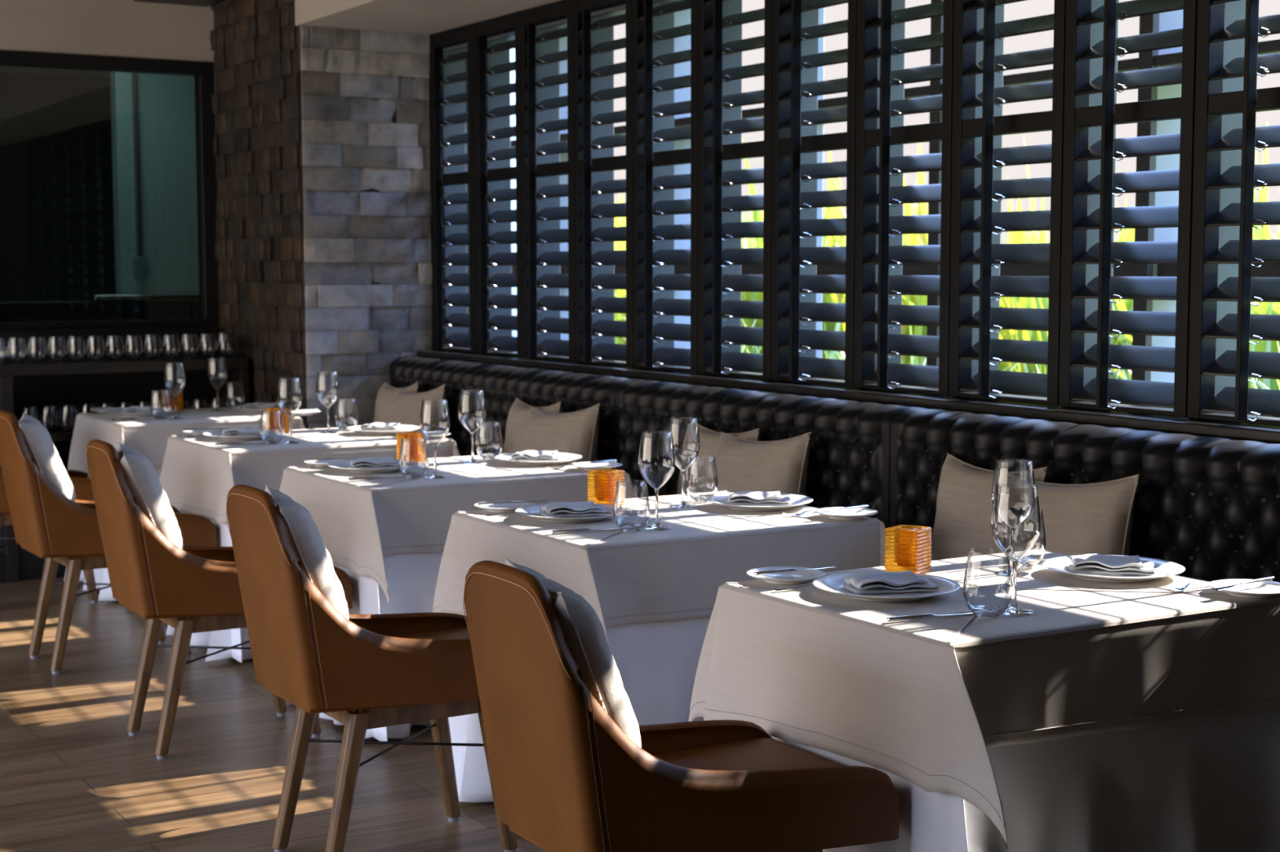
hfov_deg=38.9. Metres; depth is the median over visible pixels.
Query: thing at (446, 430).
table knife
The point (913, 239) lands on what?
leafy plant
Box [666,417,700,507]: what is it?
wine glass
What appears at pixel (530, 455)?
napkin
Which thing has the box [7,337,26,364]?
glass
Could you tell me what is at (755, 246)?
leafy plant
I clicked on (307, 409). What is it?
table knife
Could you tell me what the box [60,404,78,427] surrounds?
glass
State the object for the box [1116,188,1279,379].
leafy plant
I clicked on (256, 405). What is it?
napkin
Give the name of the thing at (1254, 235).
leafy plant
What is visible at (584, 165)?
shutter panel
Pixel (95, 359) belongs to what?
glass
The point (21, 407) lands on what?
glass
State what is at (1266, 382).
leafy plant
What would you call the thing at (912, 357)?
leafy plant
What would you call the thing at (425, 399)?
bowl
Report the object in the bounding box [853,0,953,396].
shutter panel
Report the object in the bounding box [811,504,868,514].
table knife
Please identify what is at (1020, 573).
wine glass
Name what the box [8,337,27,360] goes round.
glass
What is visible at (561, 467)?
fork
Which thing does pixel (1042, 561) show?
table knife
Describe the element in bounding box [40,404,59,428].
glass
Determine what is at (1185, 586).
fork
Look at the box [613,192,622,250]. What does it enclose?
leafy plant
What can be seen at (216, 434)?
dinner plate
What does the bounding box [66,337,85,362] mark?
glass
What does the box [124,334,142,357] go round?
glass
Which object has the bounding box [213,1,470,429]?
wall pillar
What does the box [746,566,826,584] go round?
bread plate
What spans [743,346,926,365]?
leafy plant
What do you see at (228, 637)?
undercloth
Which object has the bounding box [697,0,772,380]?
shutter panel
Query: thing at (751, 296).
leafy plant
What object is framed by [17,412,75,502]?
pillow
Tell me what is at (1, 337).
glass
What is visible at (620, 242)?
leafy plant
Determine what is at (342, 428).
glass
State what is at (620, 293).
leafy plant
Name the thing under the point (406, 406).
cushion
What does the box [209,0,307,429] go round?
wall pillar
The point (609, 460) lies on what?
table knife
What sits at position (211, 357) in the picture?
bowl
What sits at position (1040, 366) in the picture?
leafy plant
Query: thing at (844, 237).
leafy plant
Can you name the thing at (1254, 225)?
leafy plant
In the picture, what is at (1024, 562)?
glass
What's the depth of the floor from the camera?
5.05 m
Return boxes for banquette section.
[389,355,644,469]
[615,378,919,528]
[889,407,1279,582]
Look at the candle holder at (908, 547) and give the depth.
3.78 m
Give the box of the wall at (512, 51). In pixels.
[510,48,516,337]
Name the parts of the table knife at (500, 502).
handle, blade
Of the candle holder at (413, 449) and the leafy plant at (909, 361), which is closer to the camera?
the candle holder at (413, 449)
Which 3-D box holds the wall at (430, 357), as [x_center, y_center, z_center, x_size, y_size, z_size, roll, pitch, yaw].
[1.742,0.543,4.058,0.210,0.985,10.240,-3,6,-31]
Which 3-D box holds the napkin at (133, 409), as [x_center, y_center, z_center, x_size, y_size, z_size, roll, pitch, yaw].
[-2.159,-0.070,7.879,0.176,0.028,0.096,-1,5,-9]
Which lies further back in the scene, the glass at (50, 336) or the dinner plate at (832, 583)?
the glass at (50, 336)
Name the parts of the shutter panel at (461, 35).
tilt rod, rail, rail, rail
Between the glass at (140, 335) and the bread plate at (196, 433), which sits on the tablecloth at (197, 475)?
the bread plate at (196, 433)
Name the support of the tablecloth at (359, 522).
on the undercloth at (411, 578)
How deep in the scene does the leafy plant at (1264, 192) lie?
11.56 m
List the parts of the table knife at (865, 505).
blade, handle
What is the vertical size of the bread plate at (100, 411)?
0.016 m
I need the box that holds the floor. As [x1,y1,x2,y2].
[0,577,546,851]
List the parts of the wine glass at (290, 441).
stem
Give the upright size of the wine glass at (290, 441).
0.237 m
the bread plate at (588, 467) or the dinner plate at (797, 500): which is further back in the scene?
the bread plate at (588, 467)
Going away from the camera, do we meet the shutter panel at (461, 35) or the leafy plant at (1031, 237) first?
the shutter panel at (461, 35)
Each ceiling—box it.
[0,66,110,77]
[294,0,562,34]
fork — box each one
[186,435,205,437]
[308,466,328,469]
[484,511,515,516]
[545,465,572,469]
[773,582,813,591]
[782,510,814,515]
[1161,582,1209,591]
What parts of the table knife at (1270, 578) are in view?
blade, handle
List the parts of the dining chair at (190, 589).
leg, leg, seat, seat rail, cross rod, cross rod, leg, leg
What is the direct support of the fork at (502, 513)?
on the tablecloth at (677, 573)
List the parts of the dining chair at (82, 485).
seat, seat rail, cross rod, cross rod, leg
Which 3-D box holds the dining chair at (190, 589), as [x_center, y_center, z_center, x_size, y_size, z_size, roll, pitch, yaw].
[-1.245,0.475,5.362,0.692,0.900,0.434,-3,6,-30]
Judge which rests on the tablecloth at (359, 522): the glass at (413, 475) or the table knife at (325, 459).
the glass at (413, 475)
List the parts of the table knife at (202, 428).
handle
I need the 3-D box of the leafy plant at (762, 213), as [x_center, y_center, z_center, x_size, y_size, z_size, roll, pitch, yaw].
[0.799,-0.574,12.239,1.539,2.289,1.720,5,7,45]
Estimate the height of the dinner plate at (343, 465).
0.021 m
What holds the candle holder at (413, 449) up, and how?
on the tablecloth at (359, 522)
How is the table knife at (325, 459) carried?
on the bread plate at (317, 464)
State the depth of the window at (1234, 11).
6.33 m
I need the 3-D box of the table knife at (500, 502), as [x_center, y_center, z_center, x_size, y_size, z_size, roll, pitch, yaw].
[-0.338,0.201,4.775,0.195,0.008,0.018,-3,6,-26]
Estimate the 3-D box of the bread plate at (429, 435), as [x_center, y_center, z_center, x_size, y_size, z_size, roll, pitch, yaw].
[-0.792,0.036,6.819,0.162,0.016,0.162,-3,6,-31]
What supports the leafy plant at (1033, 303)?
on the ground
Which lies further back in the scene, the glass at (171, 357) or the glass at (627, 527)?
the glass at (171, 357)
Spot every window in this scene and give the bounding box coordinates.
[0,49,219,330]
[443,0,1279,414]
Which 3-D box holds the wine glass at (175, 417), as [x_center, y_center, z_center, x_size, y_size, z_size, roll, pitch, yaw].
[-1.968,-0.148,7.680,0.090,0.237,0.090,-3,6,-31]
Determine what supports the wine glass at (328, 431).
on the tablecloth at (197, 475)
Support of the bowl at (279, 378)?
on the wine glass at (290, 441)
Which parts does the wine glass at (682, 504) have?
stem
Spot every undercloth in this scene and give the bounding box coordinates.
[63,471,161,600]
[166,512,252,662]
[319,552,443,741]
[448,617,710,802]
[770,711,1279,851]
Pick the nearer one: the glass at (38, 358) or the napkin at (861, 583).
the napkin at (861, 583)
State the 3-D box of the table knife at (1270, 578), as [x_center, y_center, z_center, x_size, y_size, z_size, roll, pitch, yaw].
[1.180,0.307,3.541,0.195,0.008,0.018,-4,6,-38]
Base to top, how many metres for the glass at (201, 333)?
0.113 m
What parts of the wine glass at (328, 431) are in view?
stem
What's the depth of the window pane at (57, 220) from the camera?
11.66 m
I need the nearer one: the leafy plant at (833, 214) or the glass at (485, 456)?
the glass at (485, 456)
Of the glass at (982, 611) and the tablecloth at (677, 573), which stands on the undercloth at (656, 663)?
the tablecloth at (677, 573)
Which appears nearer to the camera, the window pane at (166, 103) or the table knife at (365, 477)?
the table knife at (365, 477)
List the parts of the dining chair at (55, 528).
leg, leg, seat rail, cross rod, cross rod, seat, leg, leg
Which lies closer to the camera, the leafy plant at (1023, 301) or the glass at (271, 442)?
the glass at (271, 442)
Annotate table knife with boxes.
[89,406,124,408]
[111,417,154,420]
[182,427,230,431]
[214,442,265,445]
[291,408,318,411]
[305,457,357,462]
[347,476,405,480]
[422,429,447,432]
[476,500,546,506]
[551,528,619,533]
[566,459,617,466]
[753,566,835,576]
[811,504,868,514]
[886,611,973,622]
[1039,553,1097,562]
[1211,576,1274,591]
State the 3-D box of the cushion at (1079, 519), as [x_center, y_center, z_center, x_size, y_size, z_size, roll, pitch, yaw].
[1.019,0.333,4.405,0.173,0.466,0.457,-4,7,-40]
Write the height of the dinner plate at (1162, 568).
0.021 m
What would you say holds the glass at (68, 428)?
on the shelving unit
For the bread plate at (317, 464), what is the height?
0.016 m
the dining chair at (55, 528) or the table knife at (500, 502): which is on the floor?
the dining chair at (55, 528)
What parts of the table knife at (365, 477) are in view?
handle, blade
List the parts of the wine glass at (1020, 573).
stem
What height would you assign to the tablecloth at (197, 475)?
0.337 m
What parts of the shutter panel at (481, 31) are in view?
tilt rod, rail, rail, rail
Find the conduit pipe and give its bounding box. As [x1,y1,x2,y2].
[132,72,146,276]
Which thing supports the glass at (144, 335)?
on the shelving unit
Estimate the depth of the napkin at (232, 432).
6.79 m
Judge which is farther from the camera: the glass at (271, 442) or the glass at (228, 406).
the glass at (228, 406)
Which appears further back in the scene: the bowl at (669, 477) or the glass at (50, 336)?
the glass at (50, 336)
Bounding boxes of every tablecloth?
[67,407,305,478]
[160,427,460,524]
[279,453,636,604]
[432,490,886,647]
[688,548,1279,849]
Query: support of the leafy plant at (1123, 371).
on the ground
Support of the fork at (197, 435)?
on the tablecloth at (197, 475)
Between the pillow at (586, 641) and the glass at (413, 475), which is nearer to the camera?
the pillow at (586, 641)
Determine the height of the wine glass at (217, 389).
0.237 m
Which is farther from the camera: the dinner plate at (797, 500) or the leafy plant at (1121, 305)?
the leafy plant at (1121, 305)
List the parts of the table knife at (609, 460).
blade, handle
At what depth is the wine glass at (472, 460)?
5.94 m
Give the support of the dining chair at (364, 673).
on the floor
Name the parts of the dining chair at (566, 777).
seat, leg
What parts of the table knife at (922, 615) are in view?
handle, blade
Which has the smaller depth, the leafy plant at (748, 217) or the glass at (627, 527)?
the glass at (627, 527)
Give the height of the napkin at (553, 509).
0.028 m
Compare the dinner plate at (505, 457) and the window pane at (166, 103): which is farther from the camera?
the window pane at (166, 103)
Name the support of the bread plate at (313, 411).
on the tablecloth at (149, 437)
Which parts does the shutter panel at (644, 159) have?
tilt rod, rail, rail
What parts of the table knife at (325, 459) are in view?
handle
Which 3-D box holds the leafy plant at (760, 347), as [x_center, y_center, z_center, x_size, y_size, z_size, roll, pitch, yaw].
[0.168,-0.052,9.840,1.852,1.668,1.952,1,5,12]
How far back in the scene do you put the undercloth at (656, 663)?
4.33 m
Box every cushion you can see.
[373,381,421,422]
[389,384,445,437]
[502,397,563,453]
[524,404,599,462]
[677,420,760,494]
[713,431,811,506]
[929,453,1048,560]
[995,471,1140,555]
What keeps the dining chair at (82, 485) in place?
on the floor
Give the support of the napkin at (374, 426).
on the dinner plate at (356, 428)
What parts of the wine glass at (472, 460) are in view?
stem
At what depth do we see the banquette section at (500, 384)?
7.30 m
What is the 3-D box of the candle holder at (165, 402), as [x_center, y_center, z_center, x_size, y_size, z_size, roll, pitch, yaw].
[-2.098,-0.116,8.127,0.076,0.094,0.076,3,6,28]
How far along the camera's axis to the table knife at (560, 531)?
4.38 m
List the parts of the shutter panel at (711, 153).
tilt rod, rail, rail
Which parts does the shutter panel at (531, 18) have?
tilt rod, rail, rail, rail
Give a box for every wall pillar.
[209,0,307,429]
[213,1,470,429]
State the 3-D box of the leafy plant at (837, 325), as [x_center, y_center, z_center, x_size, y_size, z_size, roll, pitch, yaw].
[0.992,-0.076,10.236,1.826,1.644,1.924,-2,6,-24]
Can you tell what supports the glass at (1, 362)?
on the shelving unit
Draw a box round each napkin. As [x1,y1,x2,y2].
[122,405,164,413]
[220,426,268,436]
[242,402,285,408]
[347,457,404,468]
[359,422,408,431]
[508,450,567,461]
[539,500,611,517]
[724,491,791,505]
[842,570,939,594]
[1068,554,1155,575]
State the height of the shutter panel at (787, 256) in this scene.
1.420 m
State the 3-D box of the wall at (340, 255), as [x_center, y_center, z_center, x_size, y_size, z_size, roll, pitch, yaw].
[-1.178,-0.542,8.163,0.682,2.435,0.041,-3,6,-31]
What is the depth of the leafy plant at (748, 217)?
13.19 m
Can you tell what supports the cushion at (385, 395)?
on the banquette section at (500, 384)
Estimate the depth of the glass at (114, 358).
8.24 m
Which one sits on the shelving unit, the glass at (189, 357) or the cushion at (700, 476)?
the glass at (189, 357)
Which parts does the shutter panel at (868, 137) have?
tilt rod, rail, rail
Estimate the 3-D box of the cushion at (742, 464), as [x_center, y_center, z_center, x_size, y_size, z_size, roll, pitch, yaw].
[0.356,0.238,5.499,0.166,0.467,0.462,-4,6,-36]
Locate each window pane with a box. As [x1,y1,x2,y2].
[0,71,115,300]
[110,67,219,293]
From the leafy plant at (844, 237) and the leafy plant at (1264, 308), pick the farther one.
the leafy plant at (844, 237)
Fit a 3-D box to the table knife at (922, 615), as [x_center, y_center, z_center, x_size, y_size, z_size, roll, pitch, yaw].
[0.547,0.345,3.318,0.225,0.008,0.018,-2,6,-25]
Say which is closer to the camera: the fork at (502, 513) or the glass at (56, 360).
the fork at (502, 513)
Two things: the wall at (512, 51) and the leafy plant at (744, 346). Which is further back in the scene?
the wall at (512, 51)
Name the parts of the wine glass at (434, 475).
stem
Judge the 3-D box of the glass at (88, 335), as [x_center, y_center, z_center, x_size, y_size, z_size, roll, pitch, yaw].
[-2.494,-0.358,8.318,0.082,0.113,0.082,-3,6,-31]
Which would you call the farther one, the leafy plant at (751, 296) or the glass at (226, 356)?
the leafy plant at (751, 296)
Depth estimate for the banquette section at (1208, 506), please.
4.34 m
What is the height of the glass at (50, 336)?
0.113 m
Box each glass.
[0,337,7,361]
[0,338,6,364]
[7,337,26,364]
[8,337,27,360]
[19,407,38,420]
[21,405,39,418]
[26,337,46,363]
[28,336,47,359]
[39,406,58,432]
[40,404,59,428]
[47,337,66,362]
[48,336,66,359]
[58,405,77,431]
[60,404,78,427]
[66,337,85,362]
[67,336,86,359]
[86,336,105,361]
[87,335,105,358]
[105,336,124,360]
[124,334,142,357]
[124,335,143,360]
[143,334,160,356]
[143,335,161,359]
[150,390,171,419]
[161,333,179,356]
[162,334,180,359]
[164,362,186,419]
[180,333,197,355]
[180,334,199,359]
[198,333,215,355]
[199,333,217,358]
[206,357,227,411]
[215,333,233,355]
[217,333,235,358]
[224,382,244,409]
[259,409,284,444]
[276,377,302,444]
[315,371,339,433]
[335,399,358,431]
[399,437,428,479]
[419,399,449,478]
[458,390,485,463]
[475,422,502,459]
[613,480,649,532]
[638,431,675,529]
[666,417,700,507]
[685,456,718,502]
[963,548,1013,617]
[991,459,1035,576]
[991,483,1040,615]
[1003,507,1046,567]
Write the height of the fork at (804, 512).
0.011 m
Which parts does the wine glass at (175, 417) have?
stem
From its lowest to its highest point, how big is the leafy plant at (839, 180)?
2.582 m
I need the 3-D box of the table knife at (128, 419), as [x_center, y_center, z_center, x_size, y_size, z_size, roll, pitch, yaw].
[-2.108,-0.030,7.636,0.225,0.008,0.018,-2,5,-23]
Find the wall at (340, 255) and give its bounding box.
[300,26,434,429]
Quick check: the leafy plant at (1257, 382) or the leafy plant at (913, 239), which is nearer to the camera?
the leafy plant at (1257, 382)
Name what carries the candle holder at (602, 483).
on the tablecloth at (677, 573)
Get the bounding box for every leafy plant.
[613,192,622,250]
[613,192,626,344]
[614,240,750,344]
[741,139,917,354]
[741,184,824,301]
[741,186,757,248]
[741,298,918,359]
[741,345,835,359]
[742,320,839,358]
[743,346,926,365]
[744,211,843,248]
[747,179,906,246]
[750,151,928,358]
[822,142,1018,365]
[822,297,924,364]
[824,177,914,246]
[825,350,1018,371]
[828,298,1013,370]
[902,231,1128,371]
[907,202,928,245]
[915,137,1135,307]
[998,208,1133,378]
[1007,197,1039,244]
[1023,363,1130,378]
[1046,343,1130,379]
[1111,197,1126,335]
[1111,299,1274,379]
[1111,302,1279,390]
[1111,302,1279,390]
[1112,225,1279,370]
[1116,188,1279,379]
[1252,190,1279,314]
[1252,341,1279,390]
[1254,120,1267,239]
[1255,377,1269,389]
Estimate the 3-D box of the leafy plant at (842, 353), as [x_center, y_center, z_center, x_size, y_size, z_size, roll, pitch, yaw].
[1.126,0.162,8.614,1.934,1.453,1.971,-2,5,-19]
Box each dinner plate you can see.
[106,408,173,417]
[202,429,280,440]
[231,404,296,413]
[327,459,418,473]
[346,424,420,435]
[494,452,582,465]
[515,503,626,522]
[706,493,813,511]
[813,571,959,601]
[1043,555,1185,582]
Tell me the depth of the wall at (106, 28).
8.63 m
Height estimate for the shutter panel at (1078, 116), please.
1.420 m
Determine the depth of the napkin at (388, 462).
5.71 m
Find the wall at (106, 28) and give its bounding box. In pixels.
[0,0,217,330]
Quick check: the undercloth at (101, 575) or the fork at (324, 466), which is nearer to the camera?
the fork at (324, 466)
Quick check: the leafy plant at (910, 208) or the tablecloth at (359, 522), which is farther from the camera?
the leafy plant at (910, 208)
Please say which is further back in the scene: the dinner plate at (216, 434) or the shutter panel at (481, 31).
the shutter panel at (481, 31)
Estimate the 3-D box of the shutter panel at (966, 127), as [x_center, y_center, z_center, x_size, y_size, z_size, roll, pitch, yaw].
[1.016,-0.777,5.018,0.175,1.420,0.443,-3,6,-31]
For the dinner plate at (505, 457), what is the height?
0.021 m
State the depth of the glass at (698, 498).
4.94 m
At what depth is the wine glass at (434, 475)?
5.52 m
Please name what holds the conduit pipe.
attached to the window pane at (166, 103)
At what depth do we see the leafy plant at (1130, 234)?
10.86 m
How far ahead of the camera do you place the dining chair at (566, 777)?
3.02 m
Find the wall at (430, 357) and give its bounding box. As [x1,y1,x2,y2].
[430,357,1277,443]
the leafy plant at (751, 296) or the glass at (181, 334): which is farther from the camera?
the leafy plant at (751, 296)
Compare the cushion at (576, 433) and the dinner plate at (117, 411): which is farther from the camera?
the dinner plate at (117, 411)
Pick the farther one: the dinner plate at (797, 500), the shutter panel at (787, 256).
the shutter panel at (787, 256)
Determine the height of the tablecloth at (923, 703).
0.336 m
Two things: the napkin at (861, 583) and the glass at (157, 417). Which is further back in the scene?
the glass at (157, 417)
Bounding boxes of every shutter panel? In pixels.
[428,24,475,353]
[471,11,521,357]
[519,0,573,362]
[572,0,632,368]
[631,0,697,373]
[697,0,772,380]
[770,0,857,387]
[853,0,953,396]
[948,0,1066,406]
[1058,0,1197,417]
[1186,0,1279,426]
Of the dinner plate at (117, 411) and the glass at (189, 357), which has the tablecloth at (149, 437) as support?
the dinner plate at (117, 411)
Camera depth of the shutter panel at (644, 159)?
6.55 m
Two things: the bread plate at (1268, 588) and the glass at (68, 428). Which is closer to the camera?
the bread plate at (1268, 588)
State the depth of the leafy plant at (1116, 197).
12.57 m
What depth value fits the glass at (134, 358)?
8.28 m
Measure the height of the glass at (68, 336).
0.113 m
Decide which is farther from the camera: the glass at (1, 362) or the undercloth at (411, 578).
the glass at (1, 362)
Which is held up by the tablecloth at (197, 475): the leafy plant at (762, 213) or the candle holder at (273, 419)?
the candle holder at (273, 419)
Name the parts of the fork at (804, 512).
handle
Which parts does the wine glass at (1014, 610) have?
stem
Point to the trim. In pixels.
(1149, 422)
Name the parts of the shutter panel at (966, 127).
tilt rod, rail, rail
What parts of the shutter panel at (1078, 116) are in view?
tilt rod, rail, rail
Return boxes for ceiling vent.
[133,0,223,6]
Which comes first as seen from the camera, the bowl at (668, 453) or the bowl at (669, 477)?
the bowl at (669, 477)
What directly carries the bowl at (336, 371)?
on the wine glass at (328, 431)
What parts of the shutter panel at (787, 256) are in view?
tilt rod, rail, rail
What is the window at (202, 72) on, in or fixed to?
in the wall at (106, 28)
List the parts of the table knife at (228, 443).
handle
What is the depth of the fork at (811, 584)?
3.59 m
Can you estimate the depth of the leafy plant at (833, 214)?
11.15 m
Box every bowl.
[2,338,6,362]
[164,362,186,395]
[206,357,227,389]
[276,377,302,416]
[315,371,339,407]
[419,399,449,445]
[458,390,485,432]
[638,431,675,488]
[666,417,700,470]
[991,459,1035,528]
[991,483,1040,560]
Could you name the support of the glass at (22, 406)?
on the shelving unit
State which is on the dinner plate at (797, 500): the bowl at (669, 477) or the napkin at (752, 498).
the napkin at (752, 498)
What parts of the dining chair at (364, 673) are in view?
leg, leg, seat, cross rod, cross rod, seat rail, leg, leg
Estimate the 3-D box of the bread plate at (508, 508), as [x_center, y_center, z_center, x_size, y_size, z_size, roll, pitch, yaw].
[-0.356,0.214,4.784,0.162,0.016,0.162,-3,6,-31]
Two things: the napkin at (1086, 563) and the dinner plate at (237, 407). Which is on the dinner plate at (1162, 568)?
the napkin at (1086, 563)
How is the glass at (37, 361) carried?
on the shelving unit
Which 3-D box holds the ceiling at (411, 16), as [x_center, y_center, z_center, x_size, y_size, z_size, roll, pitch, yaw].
[1.525,-1.713,3.730,0.890,0.663,10.240,-3,6,-31]
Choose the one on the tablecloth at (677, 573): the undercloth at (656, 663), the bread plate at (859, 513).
the bread plate at (859, 513)
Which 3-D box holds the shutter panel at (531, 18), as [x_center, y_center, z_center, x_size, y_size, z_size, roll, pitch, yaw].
[-0.371,-0.976,7.307,0.175,1.420,0.443,-3,6,-31]
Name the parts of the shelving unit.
panel, shelf, panel, shelf, panel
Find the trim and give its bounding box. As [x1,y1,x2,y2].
[415,350,1279,443]
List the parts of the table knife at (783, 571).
handle, blade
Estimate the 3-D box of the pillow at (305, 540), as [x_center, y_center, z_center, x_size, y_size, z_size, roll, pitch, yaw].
[-0.768,0.335,4.164,0.201,0.365,0.364,-2,5,-16]
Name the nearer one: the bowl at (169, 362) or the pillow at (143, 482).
the pillow at (143, 482)
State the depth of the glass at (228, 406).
8.18 m
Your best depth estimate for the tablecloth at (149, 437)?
7.63 m
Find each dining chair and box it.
[0,410,217,674]
[0,466,97,603]
[85,439,352,759]
[226,484,517,851]
[462,560,899,851]
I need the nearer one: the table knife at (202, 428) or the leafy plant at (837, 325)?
the table knife at (202, 428)
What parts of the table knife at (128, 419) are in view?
handle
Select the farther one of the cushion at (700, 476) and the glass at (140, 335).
the glass at (140, 335)
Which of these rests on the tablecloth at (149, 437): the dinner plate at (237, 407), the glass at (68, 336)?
the dinner plate at (237, 407)
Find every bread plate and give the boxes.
[90,408,124,413]
[182,429,224,435]
[290,409,320,415]
[303,457,352,466]
[417,431,450,439]
[474,500,535,512]
[572,462,622,471]
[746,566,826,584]
[814,506,878,519]
[1208,578,1279,598]
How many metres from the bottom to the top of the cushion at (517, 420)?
0.452 m
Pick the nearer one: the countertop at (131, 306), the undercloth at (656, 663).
the undercloth at (656, 663)
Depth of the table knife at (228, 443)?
6.55 m
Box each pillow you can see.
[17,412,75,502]
[115,441,182,549]
[264,484,349,620]
[504,558,641,748]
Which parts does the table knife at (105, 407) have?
handle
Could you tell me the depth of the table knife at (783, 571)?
3.69 m
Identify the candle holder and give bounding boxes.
[160,389,183,411]
[265,407,292,432]
[395,431,427,462]
[586,468,625,506]
[884,524,932,573]
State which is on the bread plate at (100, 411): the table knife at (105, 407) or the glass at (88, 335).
the table knife at (105, 407)
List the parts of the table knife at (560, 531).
handle, blade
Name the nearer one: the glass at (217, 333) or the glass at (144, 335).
the glass at (144, 335)
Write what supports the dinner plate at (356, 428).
on the tablecloth at (197, 475)
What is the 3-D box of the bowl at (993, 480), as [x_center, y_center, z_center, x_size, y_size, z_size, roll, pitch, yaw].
[0.777,0.144,3.772,0.090,0.143,0.090,-3,6,-31]
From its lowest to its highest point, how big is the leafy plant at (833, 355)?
1.391 m
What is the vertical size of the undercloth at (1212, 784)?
0.729 m
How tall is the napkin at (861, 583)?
0.028 m
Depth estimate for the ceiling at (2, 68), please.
11.41 m
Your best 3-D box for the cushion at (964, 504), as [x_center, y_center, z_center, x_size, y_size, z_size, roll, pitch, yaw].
[0.886,0.307,4.707,0.178,0.444,0.444,-2,5,-21]
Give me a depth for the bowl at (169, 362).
7.67 m
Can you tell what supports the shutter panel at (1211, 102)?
on the trim
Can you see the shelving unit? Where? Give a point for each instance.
(48, 384)
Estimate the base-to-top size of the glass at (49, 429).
0.113 m
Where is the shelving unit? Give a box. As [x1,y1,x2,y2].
[0,327,249,583]
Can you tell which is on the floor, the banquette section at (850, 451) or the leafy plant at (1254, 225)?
the banquette section at (850, 451)
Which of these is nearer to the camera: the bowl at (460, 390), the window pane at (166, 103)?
the bowl at (460, 390)
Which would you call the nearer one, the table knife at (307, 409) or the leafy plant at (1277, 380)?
the leafy plant at (1277, 380)
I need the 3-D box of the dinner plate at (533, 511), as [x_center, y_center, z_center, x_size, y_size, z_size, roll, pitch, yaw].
[-0.175,0.225,4.630,0.286,0.021,0.286,-3,6,-31]
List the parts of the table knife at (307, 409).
handle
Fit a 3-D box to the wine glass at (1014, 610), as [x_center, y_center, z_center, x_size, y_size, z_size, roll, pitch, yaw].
[0.694,0.227,3.355,0.090,0.237,0.090,-3,6,-31]
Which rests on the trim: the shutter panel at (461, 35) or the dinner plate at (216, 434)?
the shutter panel at (461, 35)
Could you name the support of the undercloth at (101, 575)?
on the dining table
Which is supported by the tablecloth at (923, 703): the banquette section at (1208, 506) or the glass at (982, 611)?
the glass at (982, 611)
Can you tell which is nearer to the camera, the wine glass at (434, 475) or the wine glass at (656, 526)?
the wine glass at (656, 526)
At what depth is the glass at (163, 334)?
8.49 m
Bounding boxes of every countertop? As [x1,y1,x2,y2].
[0,293,220,324]
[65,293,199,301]
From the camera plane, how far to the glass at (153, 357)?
8.33 m
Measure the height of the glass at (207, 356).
0.113 m
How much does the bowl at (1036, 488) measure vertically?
0.143 m

